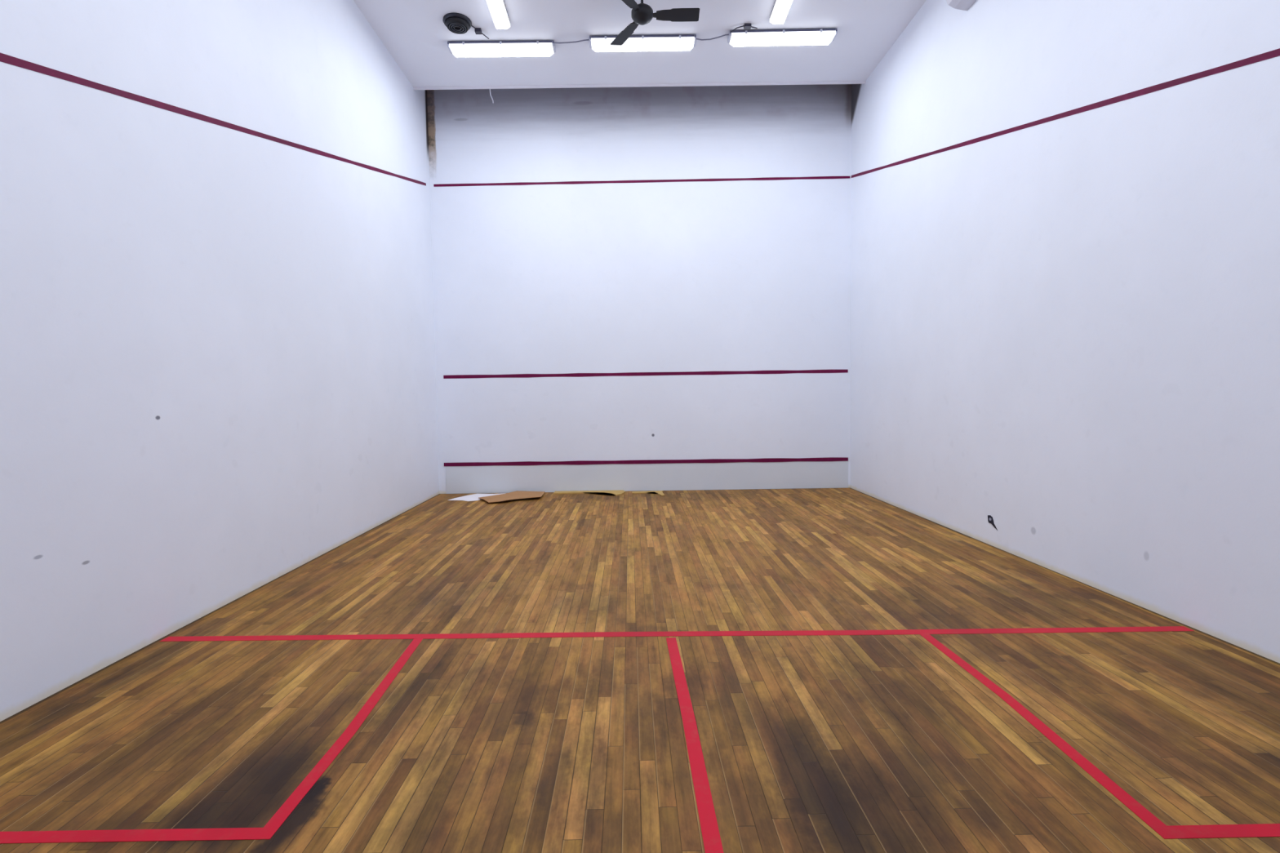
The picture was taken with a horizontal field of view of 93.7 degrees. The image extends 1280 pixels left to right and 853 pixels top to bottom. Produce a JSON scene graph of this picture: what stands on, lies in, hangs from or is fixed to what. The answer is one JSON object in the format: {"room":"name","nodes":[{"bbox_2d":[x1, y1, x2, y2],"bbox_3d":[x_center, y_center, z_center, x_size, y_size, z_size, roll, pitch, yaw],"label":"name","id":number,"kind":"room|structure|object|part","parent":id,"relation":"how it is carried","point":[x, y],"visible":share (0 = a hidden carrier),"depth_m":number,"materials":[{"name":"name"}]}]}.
{"room":"sports hall","nodes":[
{"label":"sports hall","id":0,"kind":"room"},
{"bbox_2d":[0,0,439,721],"bbox_3d":[-3.140,-2.099,4.251,0.252,6.750,10.002,-1,3,-1],"label":"wall","id":1,"kind":"structure","parent":0,"point":[218,371],"depth_m":4.00,"materials":[{"name":"white paint"}]},
{"bbox_2d":[426,84,851,493],"bbox_3d":[0.030,-2.388,9.149,6.312,6.750,0.291,-1,3,-1],"label":"wall","id":2,"kind":"structure","parent":0,"point":[635,288],"depth_m":9.06,"materials":[{"name":"white paint"}]},
{"bbox_2d":[413,80,865,89],"bbox_3d":[0.010,-4.778,8.367,6.307,0.105,0.026,-1,3,-1],"label":"trim","id":3,"kind":"structure","parent":2,"relation":"attached to","point":[829,82],"depth_m":8.36,"materials":[{"name":"white paint"}]},
{"bbox_2d":[0,487,1279,852],"bbox_3d":[0.159,1.302,4.373,7.200,0.152,10.400,-1,3,-1],"label":"floor","id":4,"kind":"structure","parent":0,"point":[799,670],"depth_m":2.79,"materials":[{"name":"brown wood"}]},
{"bbox_2d":[448,493,506,501],"bbox_3d":[-2.370,1.033,8.878,0.483,0.009,0.915,1,3,33],"label":"paper sheet","id":5,"kind":"object","parent":4,"relation":"on","point":[473,497],"visible":0.76,"depth_m":8.78,"materials":[{"name":"white paper"}]},
{"bbox_2d":[479,490,545,502],"bbox_3d":[-1.811,1.008,8.733,1.002,0.024,0.722,-2,3,-28],"label":"cardboard piece","id":6,"kind":"object","parent":4,"relation":"on","point":[517,495],"visible":1,"depth_m":8.64,"materials":[{"name":"brown cardboard"}]},
{"bbox_2d":[553,489,625,496],"bbox_3d":[-0.757,1.002,8.970,1.080,0.018,0.440,-1,3,-1],"label":"batten","id":7,"kind":"object","parent":4,"relation":"on","point":[615,493],"visible":1,"depth_m":9.04,"materials":[{"name":"beige wood"}]},
{"bbox_2d":[631,490,664,496],"bbox_3d":[0.124,0.995,8.914,0.480,0.014,0.420,-1,3,-1],"label":"batten","id":8,"kind":"object","parent":4,"relation":"on","point":[659,492],"visible":1,"depth_m":8.96,"materials":[{"name":"beige wood"}]},
{"bbox_2d":[353,0,926,86],"bbox_3d":[0.068,-5.081,4.154,6.900,1.074,10.000,-1,3,-1],"label":"ceiling","id":9,"kind":"structure","parent":0,"point":[415,33],"depth_m":7.29,"materials":[{"name":"paint"}]},
{"bbox_2d":[442,12,471,34],"bbox_3d":[-2.099,-4.619,6.891,0.320,0.078,0.320,-1,3,-1],"label":"ceiling vent","id":10,"kind":"object","parent":9,"relation":"in","point":[456,23],"visible":1,"depth_m":6.83,"materials":[{"name":"plastic"}]},
{"bbox_2d":[471,25,488,39],"bbox_3d":[-1.894,-4.651,7.069,0.086,0.042,0.283,0,3,19],"label":"power cable","id":11,"kind":"object","parent":9,"relation":"attached to","point":[477,30],"visible":1,"depth_m":7.02,"materials":[{"name":"grey plastic"}]},
{"bbox_2d":[485,0,510,28],"bbox_3d":[-1.560,-4.579,6.276,0.178,0.118,1.300,-1,3,-1],"label":"ceiling light","id":12,"kind":"object","parent":9,"relation":"attached to","point":[499,13],"visible":1,"depth_m":6.61,"materials":[{"name":"white plastic"}]},
{"bbox_2d":[447,40,555,57],"bbox_3d":[-1.690,-4.630,7.350,1.300,0.118,0.178,-1,3,-1],"label":"ceiling light","id":13,"kind":"object","parent":9,"relation":"attached to","point":[467,48],"visible":1,"depth_m":7.29,"materials":[{"name":"white plastic"}]},
{"bbox_2d":[588,34,696,51],"bbox_3d":[0.034,-4.665,7.296,1.300,0.118,0.178,-1,3,-1],"label":"ceiling light","id":14,"kind":"object","parent":9,"relation":"attached to","point":[681,42],"visible":0.98,"depth_m":7.23,"materials":[{"name":"white plastic"}]},
{"bbox_2d":[553,39,588,43],"bbox_3d":[-0.824,-4.650,7.237,0.445,0.041,0.030,-1,3,4],"label":"power cable","id":15,"kind":"object","parent":14,"relation":"attached to","point":[584,39],"visible":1,"depth_m":7.23,"materials":[{"name":"grey plastic"}]},
{"bbox_2d":[610,0,699,44],"bbox_3d":[0.139,-4.488,6.372,0.978,0.382,1.118,-1,3,-1],"label":"ceiling fan","id":16,"kind":"object","parent":9,"relation":"hanging from","point":[642,13],"visible":1,"depth_m":6.36,"materials":[{"name":"black paint"}]},
{"bbox_3d":[-0.165,-4.383,6.699,0.156,0.043,0.455,-2,3,-30],"label":"blade","id":17,"kind":"part","parent":16,"relation":"part of","materials":[{"name":"black paint"}]},
{"bbox_3d":[-0.165,-4.350,6.046,0.156,0.043,0.455,1,3,30],"label":"blade","id":18,"kind":"part","parent":16,"relation":"part of","materials":[{"name":"black paint"}]},
{"bbox_3d":[0.024,-4.386,6.371,0.232,0.182,0.232,-1,3,-1],"label":"motor","id":19,"kind":"part","parent":16,"relation":"part of","materials":[{"name":"black paint"}]},
{"bbox_3d":[0.401,-4.374,6.369,0.457,0.043,0.159,-1,3,-1],"label":"blade","id":20,"kind":"part","parent":16,"relation":"part of","materials":[{"name":"black paint"}]},
{"bbox_2d":[730,23,757,31],"bbox_3d":[1.231,-4.717,7.083,0.310,0.036,0.086,0,3,9],"label":"power cable","id":21,"kind":"object","parent":9,"relation":"attached to","point":[747,26],"visible":1,"depth_m":7.07,"materials":[{"name":"grey plastic"}]},
{"bbox_2d":[769,0,792,23],"bbox_3d":[1.589,-4.648,6.293,0.178,0.118,1.300,-1,3,0],"label":"ceiling light","id":22,"kind":"object","parent":9,"relation":"attached to","point":[780,9],"visible":1,"depth_m":6.67,"materials":[{"name":"white plastic"}]},
{"bbox_2d":[727,28,837,46],"bbox_3d":[1.716,-4.698,7.241,1.300,0.118,0.178,-1,3,0],"label":"ceiling light","id":23,"kind":"object","parent":9,"relation":"attached to","point":[805,36],"visible":1,"depth_m":7.17,"materials":[{"name":"white plastic"}]},
{"bbox_2d":[696,33,728,39],"bbox_3d":[0.878,-4.685,7.214,0.401,0.051,0.021,0,3,7],"label":"power cable","id":24,"kind":"object","parent":23,"relation":"attached to","point":[728,33],"visible":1,"depth_m":7.21,"materials":[{"name":"grey plastic"}]},
{"bbox_2d":[849,0,1279,663],"bbox_3d":[3.409,-2.196,4.352,0.252,6.750,10.001,-1,3,-1],"label":"wall","id":25,"kind":"structure","parent":0,"point":[1065,214],"depth_m":4.44,"materials":[{"name":"white paint"}]},
{"bbox_2d":[946,0,976,10],"bbox_3d":[3.120,-4.223,5.428,0.220,0.300,0.940,-1,3,-1],"label":"light fixture","id":26,"kind":"object","parent":25,"relation":"attached to","point":[964,5],"depth_m":5.84,"materials":[{"name":"plastic"}]},
{"bbox_2d":[987,515,997,530],"bbox_3d":[3.303,0.900,5.617,0.006,0.122,0.165,-1,3,-1],"label":"wall mark","id":27,"kind":"object","parent":25,"relation":"attached to","point":[990,520],"depth_m":5.63,"materials":[{"name":"paint"}]}
]}

